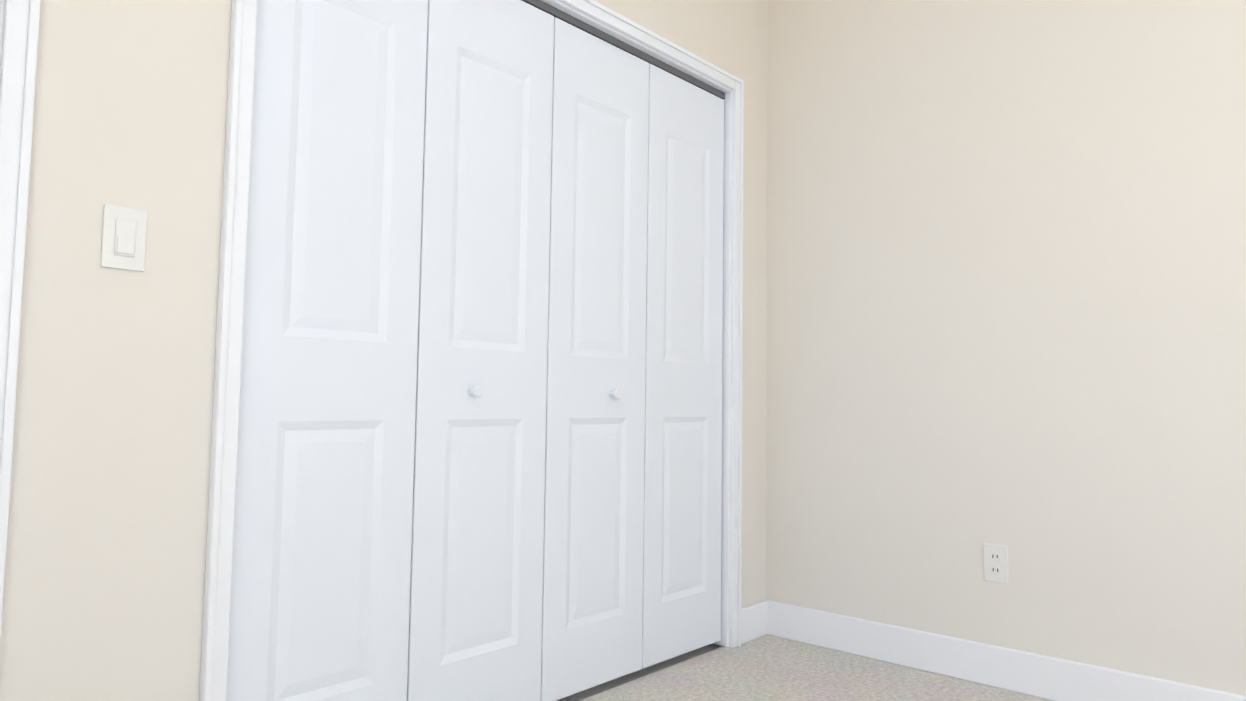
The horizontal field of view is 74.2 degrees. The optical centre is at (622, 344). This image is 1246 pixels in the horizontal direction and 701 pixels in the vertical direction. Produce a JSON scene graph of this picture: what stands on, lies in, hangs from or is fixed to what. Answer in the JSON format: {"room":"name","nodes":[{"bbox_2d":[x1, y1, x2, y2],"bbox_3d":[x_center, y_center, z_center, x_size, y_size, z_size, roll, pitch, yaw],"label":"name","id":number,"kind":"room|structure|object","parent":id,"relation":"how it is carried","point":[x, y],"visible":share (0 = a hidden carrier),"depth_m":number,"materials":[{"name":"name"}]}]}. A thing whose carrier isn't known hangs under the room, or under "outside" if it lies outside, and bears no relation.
{"room":"empty bedroom","nodes":[
{"label":"empty bedroom","id":0,"kind":"room"},
{"bbox_2d":[0,0,766,700],"bbox_3d":[-0.609,-0.367,1.989,0.120,2.740,3.640,-3,-5,41],"label":"wall","id":1,"kind":"structure","parent":0,"point":[104,578],"depth_m":1.53,"materials":[{"name":"beige paint"}]},
{"bbox_2d":[0,0,40,641],"bbox_3d":[-1.371,-0.116,1.108,0.163,2.101,0.925,-3,-5,41],"label":"door frame","id":2,"kind":"structure","parent":1,"relation":"attached to","point":[19,26],"depth_m":1.39,"materials":[{"name":"white wood"}]},
{"bbox_2d":[100,204,147,271],"bbox_3d":[-0.922,-0.197,1.525,0.013,0.116,0.072,-3,-5,41],"label":"switch plate","id":3,"kind":"object","parent":1,"relation":"attached to","point":[124,230],"visible":1,"depth_m":1.52,"materials":[{"name":"white plastic"}]},
{"bbox_2d":[199,0,743,700],"bbox_3d":[-0.232,-0.006,2.380,0.146,2.081,1.867,-3,-5,41],"label":"trim","id":4,"kind":"structure","parent":1,"relation":"attached to","point":[229,350],"depth_m":1.69,"materials":[{"name":"white wood"}]},
{"bbox_2d":[522,0,724,98],"bbox_3d":[-0.220,-0.982,2.446,0.049,0.022,1.765,-3,-5,41],"label":"track","id":5,"kind":"object","parent":1,"relation":"attached to","point":[575,22],"visible":0.56,"depth_m":2.65,"materials":[{"name":"grey metal"}]},
{"bbox_2d":[226,0,427,700],"bbox_3d":[-0.662,-0.016,1.882,0.034,1.980,0.434,-3,-5,41],"label":"bifold closet door","id":6,"kind":"structure","parent":5,"relation":"hanging from","point":[320,579],"depth_m":1.86,"materials":[{"name":"white paint"}]},
{"bbox_2d":[407,0,553,700],"bbox_3d":[-0.359,0.009,2.198,0.068,1.980,0.434,-3,-5,41],"label":"bifold closet door","id":7,"kind":"structure","parent":5,"relation":"hanging from","point":[475,610],"depth_m":2.19,"materials":[{"name":"white paint"}]},
{"bbox_2d":[540,17,648,700],"bbox_3d":[-0.069,0.035,2.526,0.068,1.980,0.434,-3,-5,41],"label":"bifold closet door","id":8,"kind":"structure","parent":5,"relation":"hanging from","point":[592,600],"depth_m":2.51,"materials":[{"name":"white paint"}]},
{"bbox_2d":[642,64,723,668],"bbox_3d":[0.208,0.061,2.864,0.034,1.980,0.434,-3,-5,41],"label":"bifold closet door","id":9,"kind":"structure","parent":5,"relation":"hanging from","point":[681,610],"depth_m":2.84,"materials":[{"name":"white paint"}]},
{"bbox_2d":[556,644,722,700],"bbox_3d":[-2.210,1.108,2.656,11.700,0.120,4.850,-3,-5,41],"label":"track","id":10,"kind":"object","parent":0,"point":[600,688],"depth_m":2.70,"materials":[{"name":"grey metal"}]},
{"bbox_2d":[580,635,1052,700],"bbox_3d":[0.871,0.944,0.576,3.920,0.020,3.400,-3,-5,41],"label":"floor carpet","id":11,"kind":"object","parent":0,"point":[768,668],"visible":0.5,"depth_m":2.60,"materials":[{"name":"beige carpet"}]},
{"bbox_2d":[766,0,1245,695],"bbox_3d":[2.108,-0.332,1.935,4.020,2.740,0.120,-3,-5,41],"label":"wall","id":12,"kind":"structure","parent":0,"point":[1006,272],"depth_m":2.60,"materials":[{"name":"beige paint"}]},
{"bbox_2d":[984,543,1007,583],"bbox_3d":[1.174,0.690,2.595,0.072,0.116,0.009,-3,-5,41],"label":"electrical outlet plate","id":13,"kind":"object","parent":12,"relation":"attached to","point":[1000,563],"visible":1,"depth_m":2.59,"materials":[{"name":"white plastic"}]},
{"bbox_2d":[757,600,1245,700],"bbox_3d":[1.999,0.970,1.838,3.900,0.125,0.015,-3,-5,41],"label":"baseboard","id":14,"kind":"structure","parent":12,"relation":"attached to","point":[1042,676],"depth_m":2.61,"materials":[{"name":"white wood"}]}
]}

